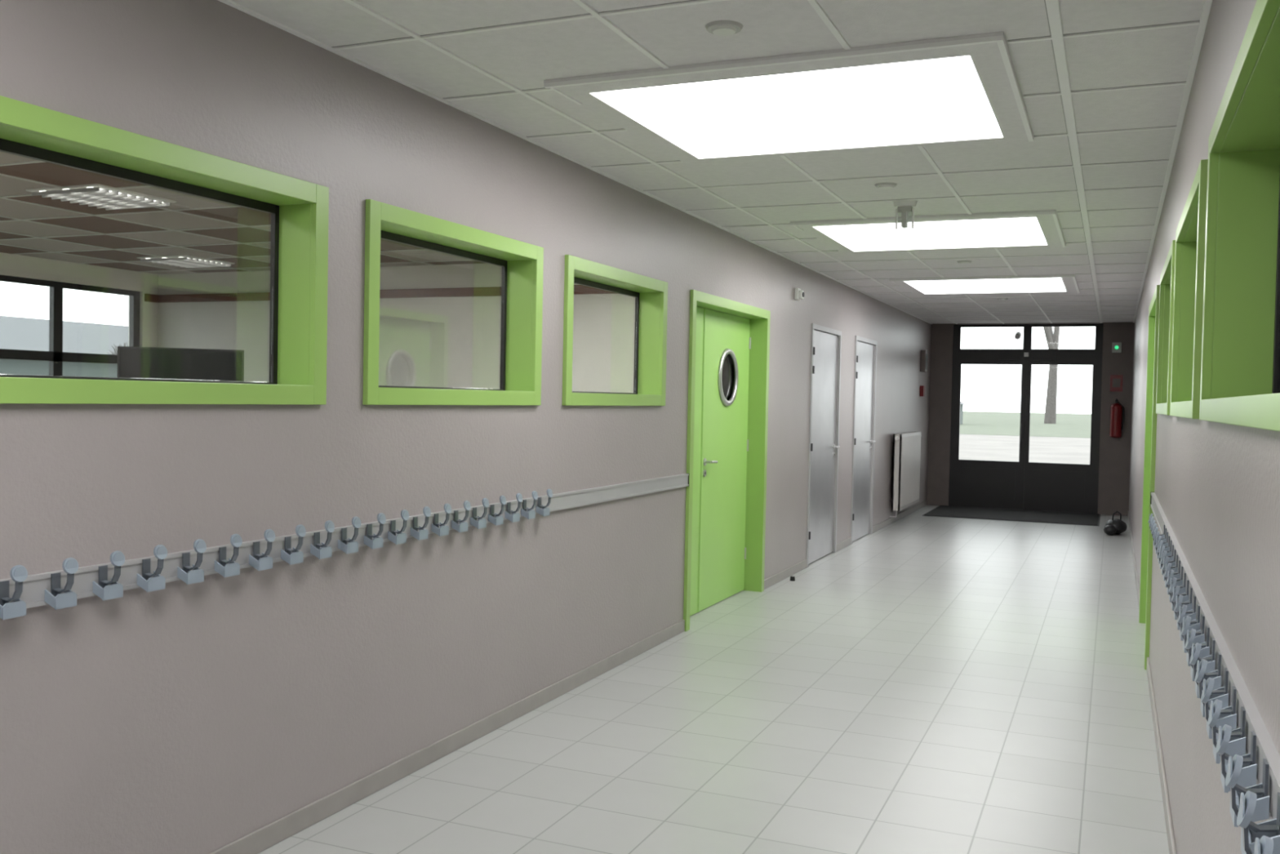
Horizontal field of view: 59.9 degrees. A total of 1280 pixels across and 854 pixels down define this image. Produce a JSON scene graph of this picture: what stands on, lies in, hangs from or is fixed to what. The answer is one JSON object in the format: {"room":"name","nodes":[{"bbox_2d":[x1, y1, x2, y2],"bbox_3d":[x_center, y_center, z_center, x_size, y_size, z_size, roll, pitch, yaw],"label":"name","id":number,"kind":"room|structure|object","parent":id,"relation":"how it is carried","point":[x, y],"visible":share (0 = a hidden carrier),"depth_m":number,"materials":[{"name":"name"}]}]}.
{"room":"school corridor","nodes":[
{"label":"school corridor","id":0,"kind":"room"},
{"bbox_2d":[0,252,158,347],"bbox_3d":[-7.086,-0.234,7.342,0.200,2.800,9.950,2,2,23],"label":"wall","id":1,"kind":"structure","parent":0,"point":[14,265],"depth_m":11.00,"materials":[{"name":"white paint"}]},
{"bbox_2d":[0,275,140,376],"bbox_3d":[-6.770,-0.544,7.984,0.060,1.600,7.810,2,2,23],"label":"window","id":2,"kind":"structure","parent":1,"relation":"in","point":[55,356],"depth_m":10.68,"materials":[{"name":"brown metal"}]},
{"bbox_2d":[0,151,486,274],"bbox_3d":[-4.045,-1.487,5.941,6.820,0.100,10.100,2,2,23],"label":"ceiling","id":3,"kind":"structure","parent":0,"point":[45,172],"depth_m":8.41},
{"bbox_2d":[26,183,176,210],"bbox_3d":[-3.364,-1.432,6.956,0.600,0.035,0.600,2,2,23],"label":"ceiling light","id":4,"kind":"object","parent":3,"relation":"attached to","point":[100,196],"depth_m":6.87,"materials":[{"name":"white metal"}]},
{"bbox_2d":[136,254,235,267],"bbox_3d":[-4.233,-1.539,10.369,0.600,0.035,0.600,2,2,23],"label":"ceiling light","id":5,"kind":"object","parent":3,"relation":"attached to","point":[187,261],"depth_m":10.26,"materials":[{"name":"white metal"}]},
{"bbox_2d":[157,263,635,393],"bbox_3d":[-2.027,-0.215,10.512,6.620,2.800,0.150,2,2,23],"label":"wall","id":6,"kind":"structure","parent":0,"point":[442,342],"depth_m":10.39,"materials":[{"name":"white paint"}]},
{"bbox_2d":[144,284,617,302],"bbox_3d":[-2.071,-1.252,10.333,6.620,0.080,0.180,2,2,23],"label":"trim","id":7,"kind":"structure","parent":6,"relation":"attached to","point":[578,289],"depth_m":10.49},
{"bbox_2d":[0,0,931,853],"bbox_3d":[-0.078,-0.060,6.448,0.160,2.780,21.800,2,2,23],"label":"wall","id":8,"kind":"structure","parent":0,"point":[180,717],"depth_m":3.89,"materials":[{"name":"beige paint"}]},
{"bbox_2d":[0,95,328,404],"bbox_3d":[-1.419,-0.441,3.245,0.182,0.745,1.330,2,2,23],"label":"window","id":9,"kind":"structure","parent":8,"relation":"in","point":[299,209],"depth_m":3.39,"materials":[{"name":"green paint"}]},
{"bbox_2d":[0,160,472,273],"bbox_3d":[-3.954,-1.431,5.903,6.620,0.006,9.800,2,2,23],"label":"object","id":10,"kind":"structure","parent":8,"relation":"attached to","point":[38,161],"depth_m":8.66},
{"bbox_2d":[0,473,688,619],"bbox_3d":[-1.173,0.386,3.601,0.082,0.130,7.690,2,2,23],"label":"hook rail","id":11,"kind":"object","parent":8,"relation":"attached to","point":[61,588],"visible":1,"depth_m":3.53,"materials":[{"name":"metal"}]},
{"bbox_2d":[362,199,543,405],"bbox_3d":[-0.806,-0.466,4.680,0.182,0.745,1.330,2,2,23],"label":"window","id":12,"kind":"structure","parent":8,"relation":"in","point":[522,263],"depth_m":4.78,"materials":[{"name":"green paint"}]},
{"bbox_2d":[208,499,927,853],"bbox_3d":[-0.026,1.294,6.449,0.012,0.075,21.800,2,2,23],"label":"baseboard","id":13,"kind":"structure","parent":8,"relation":"attached to","point":[255,842],"depth_m":4.59,"materials":[{"name":"tile"}]},
{"bbox_2d":[562,254,667,405],"bbox_3d":[-0.183,-0.492,6.142,0.182,0.745,1.330,2,2,23],"label":"window","id":14,"kind":"structure","parent":8,"relation":"in","point":[651,295],"depth_m":6.42,"materials":[{"name":"green paint"}]},
{"bbox_2d":[217,0,1212,324],"bbox_3d":[1.284,-1.304,5.845,2.746,0.008,21.800,2,2,23],"label":"grid","id":15,"kind":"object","parent":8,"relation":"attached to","point":[1056,36],"depth_m":4.81,"materials":[{"name":"white metal"}]},
{"bbox_2d":[683,289,770,631],"bbox_3d":[0.570,0.203,7.976,0.195,2.200,1.730,2,2,23],"label":"door","id":16,"kind":"structure","parent":8,"relation":"in","point":[728,370],"depth_m":8.21,"materials":[{"name":"green paint"}]},
{"bbox_2d":[794,287,804,300],"bbox_3d":[1.362,-1.131,9.457,0.068,0.100,0.100,2,2,23],"label":"sensor","id":17,"kind":"object","parent":8,"relation":"attached to","point":[799,294],"visible":1,"depth_m":9.42,"materials":[{"name":"white plastic"}]},
{"bbox_2d":[805,323,841,567],"bbox_3d":[1.695,0.158,10.561,0.209,2.200,1.150,2,2,23],"label":"door","id":18,"kind":"structure","parent":8,"relation":"in","point":[826,342],"depth_m":10.57,"materials":[{"name":"metal"}]},
{"bbox_2d":[850,335,877,543],"bbox_3d":[2.407,0.128,12.230,0.209,2.200,1.120,2,2,23],"label":"door","id":19,"kind":"structure","parent":8,"relation":"in","point":[865,353],"depth_m":12.26,"materials":[{"name":"metal"}]},
{"bbox_2d":[888,431,921,517],"bbox_3d":[3.471,0.587,14.432,0.146,1.030,1.870,2,2,23],"label":"radiator","id":20,"kind":"object","parent":8,"relation":"attached to","point":[906,446],"visible":1,"depth_m":13.91,"materials":[{"name":"metal"}]},
{"bbox_2d":[920,350,928,396],"bbox_3d":[4.004,-0.755,15.676,0.075,0.650,0.200,2,2,23],"label":"fire alarm box","id":21,"kind":"object","parent":8,"relation":"attached to","point":[924,356],"visible":1,"depth_m":15.59,"materials":[{"name":"brown paint"}]},
{"bbox_2d":[257,504,1168,853],"bbox_3d":[1.239,1.420,5.939,3.066,0.100,22.150,2,2,23],"label":"floor","id":22,"kind":"structure","parent":0,"point":[925,684],"depth_m":5.04,"materials":[{"name":"tile"}]},
{"bbox_2d":[790,574,795,581],"bbox_3d":[1.276,1.261,9.286,0.044,0.045,0.044,2,2,23],"label":"door stop","id":23,"kind":"object","parent":22,"relation":"on","point":[792,577],"visible":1,"depth_m":9.27,"materials":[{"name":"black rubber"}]},
{"bbox_2d":[922,505,1100,525],"bbox_3d":[5.101,1.200,15.183,2.190,0.012,1.630,2,2,23],"label":"doormat","id":24,"kind":"object","parent":22,"relation":"on","point":[948,511],"visible":1,"depth_m":15.05,"materials":[{"name":"black rubber"}]},
{"bbox_2d":[1103,511,1126,535],"bbox_3d":[5.618,1.133,13.129,0.253,0.281,0.398,2,2,23],"label":"bag","id":25,"kind":"object","parent":22,"relation":"on","point":[1113,526],"visible":1,"depth_m":13.04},
{"bbox_2d":[230,0,1204,324],"bbox_3d":[1.285,-1.333,5.844,2.746,0.050,21.800,2,2,23],"label":"ceiling","id":26,"kind":"structure","parent":0,"point":[526,56],"depth_m":4.40,"materials":[{"name":"tile"}]},
{"bbox_2d":[705,20,742,35],"bbox_3d":[0.266,-1.258,3.518,0.120,0.018,0.120,2,2,23],"label":"smoke detector","id":27,"kind":"object","parent":26,"relation":"attached to","point":[719,28],"visible":1,"depth_m":3.49,"materials":[{"name":"white plastic"}]},
{"bbox_2d":[543,31,1033,162],"bbox_3d":[0.680,-1.294,4.501,1.639,0.071,1.455,2,2,23],"label":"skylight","id":28,"kind":"object","parent":26,"relation":"attached to","point":[962,89],"visible":1,"depth_m":4.41,"materials":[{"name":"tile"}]},
{"bbox_2d":[874,182,897,189],"bbox_3d":[1.329,-1.302,6.010,0.120,0.018,0.120,2,2,23],"label":"smoke detector","id":29,"kind":"object","parent":26,"relation":"attached to","point":[886,185],"visible":1,"depth_m":5.98,"materials":[{"name":"white plastic"}]},
{"bbox_2d":[893,200,917,229],"bbox_3d":[1.553,-1.240,6.514,0.139,0.160,0.139,2,2,23],"label":"emergency light","id":30,"kind":"object","parent":26,"relation":"attached to","point":[904,207],"visible":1,"depth_m":6.49,"materials":[{"name":"white plastic"}]},
{"bbox_2d":[790,209,1066,253],"bbox_3d":[2.041,-1.351,7.690,1.639,0.071,1.520,2,2,23],"label":"skylight","id":31,"kind":"object","parent":26,"relation":"attached to","point":[1026,228],"visible":0.93,"depth_m":7.73,"materials":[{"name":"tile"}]},
{"bbox_2d":[956,260,971,263],"bbox_3d":[2.675,-1.358,9.165,0.120,0.018,0.120,2,2,23],"label":"smoke detector","id":32,"kind":"object","parent":26,"relation":"attached to","point":[958,261],"visible":1,"depth_m":9.13,"materials":[{"name":"white plastic"}]},
{"bbox_2d":[888,274,1079,294],"bbox_3d":[3.420,-1.407,10.923,1.639,0.071,1.550,2,2,23],"label":"skylight","id":33,"kind":"object","parent":26,"relation":"attached to","point":[1046,282],"visible":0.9,"depth_m":11.04,"materials":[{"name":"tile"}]},
{"bbox_2d":[996,297,1008,300],"bbox_3d":[4.010,-1.413,12.291,0.120,0.018,0.120,2,2,23],"label":"smoke detector","id":34,"kind":"object","parent":26,"relation":"attached to","point":[999,299],"visible":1,"depth_m":12.26,"materials":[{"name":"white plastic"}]},
{"bbox_2d":[926,322,1134,515],"bbox_3d":[5.575,-0.197,15.994,3.066,2.780,0.200,2,2,23],"label":"wall","id":35,"kind":"structure","parent":0,"point":[1114,452],"depth_m":15.51,"materials":[{"name":"brown paint"}]},
{"bbox_2d":[948,323,1103,513],"bbox_3d":[5.497,-0.141,15.913,2.030,2.670,0.193,2,2,23],"label":"door","id":36,"kind":"structure","parent":35,"relation":"in","point":[1022,484],"depth_m":15.93,"materials":[{"name":"brown metal"}]},
{"bbox_2d":[1109,398,1124,437],"bbox_3d":[6.581,-0.120,15.362,0.159,0.540,0.192,1,2,-5],"label":"fire extinguisher","id":37,"kind":"object","parent":35,"relation":"attached to","point":[1117,409],"visible":1,"depth_m":15.29,"materials":[{"name":"red metal"}]},
{"bbox_2d":[1110,374,1123,391],"bbox_3d":[6.615,-0.607,15.427,0.160,0.230,0.014,2,2,23],"label":"sign","id":38,"kind":"object","parent":35,"relation":"attached to","point":[1116,380],"visible":1,"depth_m":15.42,"materials":[{"name":"brown paint"}]},
{"bbox_2d":[1111,342,1121,352],"bbox_3d":[6.609,-1.101,15.403,0.120,0.140,0.047,2,2,23],"label":"box","id":39,"kind":"object","parent":35,"relation":"attached to","point":[1116,346],"visible":1,"depth_m":15.38,"materials":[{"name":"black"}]},
{"bbox_2d":[1128,0,1279,853],"bbox_3d":[2.595,0.023,5.309,0.160,2.780,21.800,2,2,23],"label":"wall","id":40,"kind":"structure","parent":0,"point":[1217,486],"depth_m":2.92,"materials":[{"name":"beige paint"}]},
{"bbox_2d":[1138,284,1159,669],"bbox_3d":[3.316,0.282,7.033,0.195,2.200,1.570,2,2,23],"label":"door","id":41,"kind":"structure","parent":40,"relation":"in","point":[1150,434],"depth_m":7.71,"materials":[{"name":"green paint"}]},
{"bbox_2d":[1127,510,1176,853],"bbox_3d":[2.488,1.372,5.378,0.012,0.075,21.800,2,2,23],"label":"baseboard","id":42,"kind":"structure","parent":40,"relation":"attached to","point":[1170,832],"depth_m":4.67,"materials":[{"name":"tile"}]},
{"bbox_2d":[1155,240,1175,415],"bbox_3d":[2.556,-0.421,5.214,0.182,0.728,1.350,2,2,23],"label":"window","id":43,"kind":"structure","parent":40,"relation":"in","point":[1164,348],"depth_m":5.80,"materials":[{"name":"green paint"}]},
{"bbox_2d":[1169,159,1208,418],"bbox_3d":[1.920,-0.395,3.724,0.182,0.728,1.370,2,2,23],"label":"window","id":44,"kind":"structure","parent":40,"relation":"in","point":[1190,233],"depth_m":4.31,"materials":[{"name":"green paint"}]},
{"bbox_2d":[1147,491,1279,853],"bbox_3d":[1.333,0.460,2.690,0.082,0.130,7.980,2,2,23],"label":"hook rail","id":45,"kind":"object","parent":40,"relation":"attached to","point":[1247,755],"visible":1,"depth_m":1.83,"materials":[{"name":"metal"}]},
{"bbox_2d":[1199,0,1279,431],"bbox_3d":[1.057,-0.359,1.701,0.182,0.728,2.470,2,2,23],"label":"window","id":46,"kind":"structure","parent":40,"relation":"in","point":[1240,385],"depth_m":2.78,"materials":[{"name":"green paint"}]},
{"bbox_3d":[-4.101,1.311,6.014,6.820,0.100,10.100,2,2,23],"label":"floor","id":47,"kind":"structure","parent":0,"visible":0},
{"bbox_2d":[117,346,244,381],"bbox_3d":[-3.316,0.329,8.030,0.840,1.790,0.550,1,2,-19],"label":"cabinet","id":48,"kind":"object","parent":47,"relation":"on","point":[140,362],"visible":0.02,"depth_m":7.95,"materials":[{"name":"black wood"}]},
{"label":"outside","id":49,"kind":"structure","parent":0,"visible":0},
{"bbox_2d":[959,411,1091,464],"bbox_3d":[54.318,-0.641,127.413,160.000,0.110,243.000,2,2,23],"label":"ground","id":50,"kind":"structure","parent":49,"point":[984,435],"depth_m":53.28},
{"bbox_2d":[0,315,128,377],"bbox_3d":[-24.999,-2.182,43.250,9.000,4.300,13.000,2,2,23],"label":"neighbouring house","id":51,"kind":"structure","parent":50,"relation":"on","point":[15,333],"depth_m":42.70,"materials":[{"name":"stone"}]},
{"bbox_2d":[107,341,128,355],"bbox_3d":[-16.635,-1.251,36.785,1.673,3.116,2.094,0,2,-32],"label":"bare tree","id":52,"kind":"object","parent":50,"relation":"on","point":[116,347],"visible":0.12,"depth_m":36.85,"materials":[{"name":"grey plant"}]},
{"bbox_2d":[960,401,964,424],"bbox_3d":[23.757,-1.405,87.158,3.100,2.400,3.400,2,2,23],"label":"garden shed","id":53,"kind":"object","parent":50,"relation":"on","point":[962,403],"visible":0.12,"depth_m":87.18,"materials":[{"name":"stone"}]},
{"bbox_2d":[1043,326,1059,423],"bbox_3d":[36.284,-8.517,98.701,10.110,16.545,11.923,2,2,23],"label":"bare tree","id":54,"kind":"object","parent":50,"relation":"on","point":[1052,339],"visible":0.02,"depth_m":98.19,"materials":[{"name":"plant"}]}
]}

